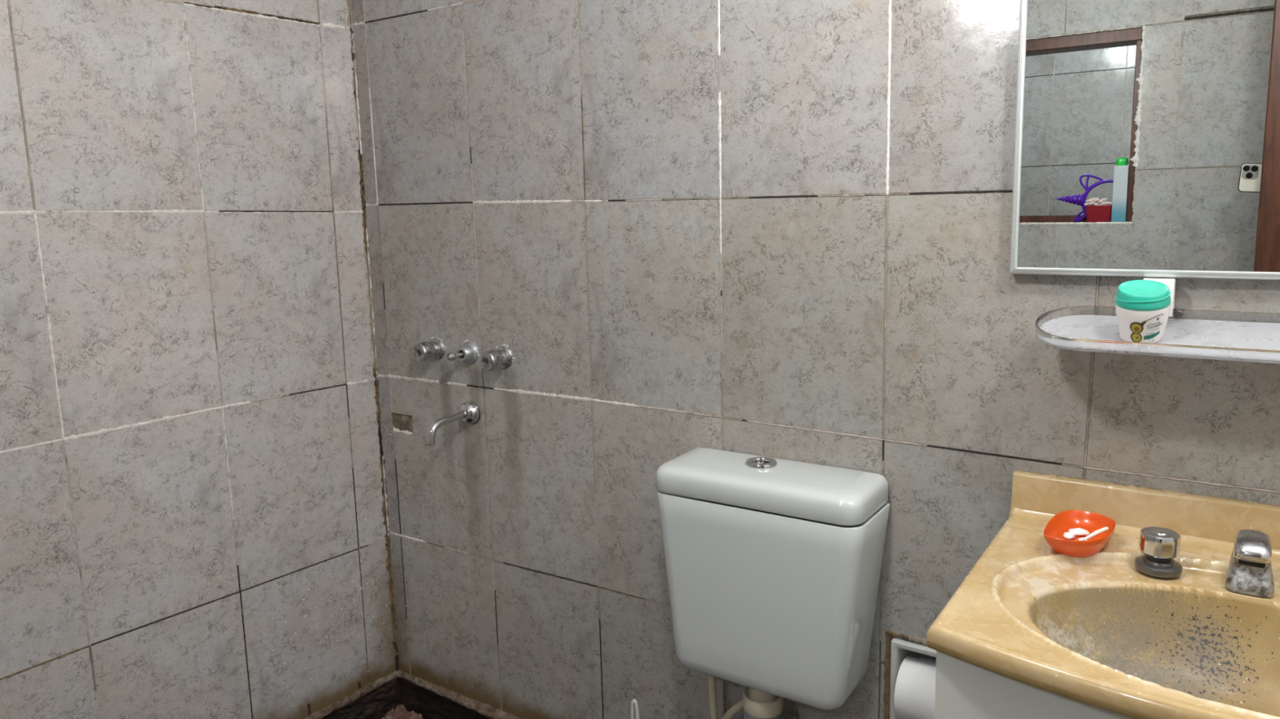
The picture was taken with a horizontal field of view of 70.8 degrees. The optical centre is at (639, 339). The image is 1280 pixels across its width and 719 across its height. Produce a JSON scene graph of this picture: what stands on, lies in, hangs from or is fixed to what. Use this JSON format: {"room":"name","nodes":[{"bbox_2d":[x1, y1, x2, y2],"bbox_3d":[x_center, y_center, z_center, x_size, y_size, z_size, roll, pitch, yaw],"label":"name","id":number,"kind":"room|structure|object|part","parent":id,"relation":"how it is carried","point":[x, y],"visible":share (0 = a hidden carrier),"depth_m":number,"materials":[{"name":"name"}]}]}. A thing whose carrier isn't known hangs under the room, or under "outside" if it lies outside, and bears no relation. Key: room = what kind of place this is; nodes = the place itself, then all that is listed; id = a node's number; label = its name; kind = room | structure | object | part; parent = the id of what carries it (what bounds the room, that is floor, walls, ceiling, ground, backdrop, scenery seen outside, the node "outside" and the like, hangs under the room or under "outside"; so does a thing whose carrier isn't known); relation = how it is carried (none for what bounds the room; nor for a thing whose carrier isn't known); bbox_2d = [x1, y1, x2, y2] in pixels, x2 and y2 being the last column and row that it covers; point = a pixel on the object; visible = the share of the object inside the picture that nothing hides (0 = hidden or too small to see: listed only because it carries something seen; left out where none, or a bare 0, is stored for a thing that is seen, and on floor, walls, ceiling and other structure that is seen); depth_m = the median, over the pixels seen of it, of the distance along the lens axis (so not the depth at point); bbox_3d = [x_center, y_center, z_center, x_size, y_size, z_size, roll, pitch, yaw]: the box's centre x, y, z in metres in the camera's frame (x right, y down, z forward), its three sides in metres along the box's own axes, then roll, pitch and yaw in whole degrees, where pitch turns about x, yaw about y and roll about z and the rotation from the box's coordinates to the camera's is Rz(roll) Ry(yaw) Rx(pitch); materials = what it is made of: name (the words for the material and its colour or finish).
{"room":"bathroom","nodes":[
{"label":"bathroom","id":0,"kind":"room"},
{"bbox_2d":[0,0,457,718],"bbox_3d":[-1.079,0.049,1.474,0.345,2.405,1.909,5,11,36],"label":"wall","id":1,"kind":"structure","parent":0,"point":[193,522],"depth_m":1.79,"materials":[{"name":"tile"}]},
{"bbox_2d":[348,0,1279,718],"bbox_3d":[0.328,-0.001,1.562,2.550,2.405,0.194,4,11,33],"label":"wall","id":2,"kind":"structure","parent":0,"point":[773,228],"depth_m":1.63,"materials":[{"name":"tile"}]},
{"bbox_2d":[413,336,446,361],"bbox_3d":[-0.471,0.022,2.007,0.058,0.052,0.056,4,11,33],"label":"tap","id":3,"kind":"object","parent":2,"relation":"attached to","point":[435,348],"visible":1,"depth_m":1.99,"materials":[{"name":"silver metal"}]},
{"bbox_3d":[-0.478,0.026,1.998,0.042,0.042,0.034,4,11,33],"label":"handle","id":4,"kind":"part","parent":3,"relation":"part of","materials":[{"name":"silver metal"}]},
{"bbox_2d":[426,400,479,445],"bbox_3d":[-0.410,0.179,1.947,0.055,0.072,0.134,4,11,33],"label":"spout","id":5,"kind":"object","parent":2,"relation":"attached to","point":[468,412],"visible":1,"depth_m":1.96,"materials":[{"name":"silver metal"}]},
{"bbox_2d":[446,339,479,364],"bbox_3d":[-0.390,0.031,1.948,0.060,0.055,0.067,4,11,33],"label":"valve","id":6,"kind":"object","parent":2,"relation":"attached to","point":[468,353],"visible":1,"depth_m":1.96,"materials":[{"name":"grey metal"}]},
{"bbox_2d":[480,343,514,370],"bbox_3d":[-0.304,0.038,1.897,0.058,0.054,0.056,4,11,33],"label":"tap","id":7,"kind":"object","parent":2,"relation":"attached to","point":[502,357],"visible":1,"depth_m":1.88,"materials":[{"name":"silver metal"}]},
{"bbox_3d":[-0.311,0.043,1.888,0.042,0.042,0.034,4,11,33],"label":"handle","id":8,"kind":"part","parent":7,"relation":"part of","materials":[{"name":"silver metal"}]},
{"bbox_2d":[722,699,743,718],"bbox_3d":[0.178,0.916,1.697,0.038,0.559,0.096,-3,9,-11],"label":"pipe","id":9,"kind":"object","parent":2,"relation":"attached to","point":[736,708],"visible":0.8,"depth_m":1.64,"materials":[{"name":"beige plastic"}]},
{"bbox_2d":[655,447,889,710],"bbox_3d":[0.218,0.403,1.547,0.378,0.388,0.147,4,11,33],"label":"toilet cistern","id":10,"kind":"object","parent":2,"relation":"attached to","point":[773,566],"visible":1,"depth_m":1.48,"materials":[{"name":"grey ceramic"}]},
{"bbox_2d":[707,675,718,718],"bbox_3d":[0.150,0.875,1.707,0.047,0.638,0.023,-5,10,-24],"label":"supply hose","id":11,"kind":"object","parent":10,"relation":"attached to","point":[712,680],"visible":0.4,"depth_m":1.66,"materials":[{"name":"beige plastic"}]},
{"bbox_2d":[742,687,782,718],"bbox_3d":[0.223,0.897,1.626,0.070,0.616,0.070,4,11,33],"label":"pipe","id":12,"kind":"object","parent":10,"relation":"attached to","point":[757,704],"visible":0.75,"depth_m":1.56,"materials":[{"name":"beige plastic"}]},
{"bbox_3d":[0.212,0.243,1.523,0.375,0.050,0.147,4,11,33],"label":"lid","id":13,"kind":"part","parent":10,"relation":"part of","materials":[{"name":"grey ceramic"}]},
{"bbox_2d":[889,638,936,718],"bbox_3d":[0.516,0.584,1.519,0.163,0.163,0.097,4,11,33],"label":"niche","id":14,"kind":"object","parent":2,"relation":"attached to","point":[900,650],"visible":0.19,"depth_m":1.52,"materials":[{"name":"grey ceramic"}]},
{"bbox_2d":[893,656,936,718],"bbox_3d":[0.488,0.591,1.499,0.102,0.101,0.101,4,11,33],"label":"toilet roll","id":15,"kind":"object","parent":14,"relation":"in","point":[914,692],"visible":0.6,"depth_m":1.48,"materials":[{"name":"white paper"}]},
{"bbox_2d":[1009,0,1279,279],"bbox_3d":[0.794,-0.482,1.083,0.629,0.821,0.022,4,11,33],"label":"wall mirror","id":16,"kind":"object","parent":2,"relation":"attached to","point":[1147,134],"visible":1,"depth_m":1.19,"materials":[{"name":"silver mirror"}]},
{"bbox_2d":[1011,470,1279,550],"bbox_3d":[0.815,0.252,1.199,0.600,0.071,0.020,4,11,33],"label":"backsplash","id":17,"kind":"structure","parent":2,"relation":"attached to","point":[1206,517],"depth_m":1.26,"materials":[{"name":"stone"}]},
{"bbox_2d":[1035,278,1279,364],"bbox_3d":[0.784,-0.024,1.106,0.552,0.090,0.125,4,11,33],"label":"shelf","id":18,"kind":"object","parent":2,"relation":"attached to","point":[1215,335],"visible":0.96,"depth_m":1.17,"materials":[{"name":"white plastic"}]},
{"bbox_2d":[1115,280,1171,342],"bbox_3d":[0.649,-0.036,1.165,0.064,0.080,0.065,-3,9,-10],"label":"jar","id":19,"kind":"object","parent":18,"relation":"on","point":[1142,307],"visible":0.97,"depth_m":1.15,"materials":[{"name":"white plastic"}]},
{"bbox_3d":[0.647,-0.058,1.160,0.063,0.023,0.063,4,24,33],"label":"lid","id":20,"kind":"part","parent":19,"relation":"part of","materials":[{"name":"teal plastic"}]},
{"bbox_3d":[-0.554,1.466,0.427,2.620,0.100,3.450,4,11,33],"label":"floor","id":21,"kind":"structure","parent":0,"visible":0},
{"bbox_2d":[631,699,639,718],"bbox_3d":[-0.003,0.938,1.761,0.104,0.506,0.104,4,11,33],"label":"toilet brush","id":22,"kind":"object","parent":21,"relation":"on","point":[633,702],"visible":1,"depth_m":1.72,"materials":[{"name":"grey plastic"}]},
{"bbox_2d":[934,650,1133,718],"bbox_3d":[0.703,0.802,1.096,0.585,0.942,0.464,4,11,33],"label":"vanity cabinet","id":23,"kind":"object","parent":21,"relation":"on","point":[963,690],"visible":0.25,"depth_m":0.99,"materials":[{"name":"white laminate"}]},
{"bbox_2d":[926,470,1279,718],"bbox_3d":[0.684,0.344,1.015,0.602,0.189,0.492,4,11,33],"label":"washbasin","id":24,"kind":"object","parent":23,"relation":"in","point":[1099,631],"visible":0.88,"depth_m":1.11,"materials":[{"name":"stone"}]},
{"bbox_2d":[1043,510,1115,557],"bbox_3d":[0.596,0.266,1.220,0.079,0.030,0.130,4,11,33],"label":"soap dish","id":25,"kind":"object","parent":24,"relation":"on","point":[1060,523],"visible":0.94,"depth_m":1.24,"materials":[{"name":"orange plastic"}]},
{"bbox_2d":[1063,532,1075,539],"bbox_3d":[0.586,0.268,1.229,0.014,0.010,0.016,4,11,33],"label":"scrap","id":26,"kind":"object","parent":25,"relation":"in","point":[1068,535],"visible":1,"depth_m":1.23,"materials":[{"name":"white"}]},
{"bbox_2d":[1067,528,1089,536],"bbox_3d":[0.604,0.265,1.240,0.027,0.011,0.016,1,9,13],"label":"scrap","id":27,"kind":"object","parent":25,"relation":"in","point":[1077,531],"visible":0.98,"depth_m":1.24,"materials":[{"name":"white"}]},
{"bbox_2d":[1082,526,1108,541],"bbox_3d":[0.605,0.257,1.195,0.047,0.012,0.006,-6,10,-25],"label":"stick","id":28,"kind":"object","parent":25,"relation":"in","point":[1104,529],"visible":0.98,"depth_m":1.19,"materials":[{"name":"beige plastic"}]},
{"bbox_2d":[1134,526,1182,577],"bbox_3d":[0.666,0.270,1.155,0.054,0.052,0.054,4,11,33],"label":"tap","id":29,"kind":"object","parent":24,"relation":"on","point":[1159,546],"visible":1,"depth_m":1.14,"materials":[{"name":"grey metal"}]},
{"bbox_3d":[0.666,0.276,1.156,0.030,0.010,0.030,4,11,33],"label":"stem","id":30,"kind":"part","parent":29,"relation":"part of","materials":[{"name":"grey metal"}]},
{"bbox_3d":[0.665,0.259,1.153,0.046,0.029,0.045,4,11,33],"label":"handle","id":31,"kind":"part","parent":29,"relation":"part of","materials":[{"name":"silver metal"}]},
{"bbox_2d":[1225,529,1274,597],"bbox_3d":[0.746,0.271,1.099,0.049,0.067,0.071,4,11,33],"label":"spout","id":32,"kind":"object","parent":24,"relation":"attached to","point":[1249,571],"visible":1,"depth_m":1.08,"materials":[{"name":"silver metal"}]},
{"bbox_2d":[1238,559,1266,568],"bbox_3d":[0.735,0.267,1.082,0.027,0.008,0.014,4,11,33],"label":"outlet","id":33,"kind":"object","parent":32,"relation":"attached to","point":[1242,563],"depth_m":1.08,"materials":[{"name":"black"}]},
{"bbox_3d":[-0.529,1.070,1.798,0.760,0.022,0.760,4,11,33],"label":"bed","id":34,"kind":"object","parent":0,"visible":0},
{"bbox_2d":[382,704,422,718],"bbox_3d":[-0.569,0.954,2.143,0.165,0.169,0.153,4,11,33],"label":"rubble heap","id":35,"kind":"object","parent":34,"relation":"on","point":[400,712],"visible":1,"depth_m":2.14,"materials":[{"name":"brown stone"}]}
]}

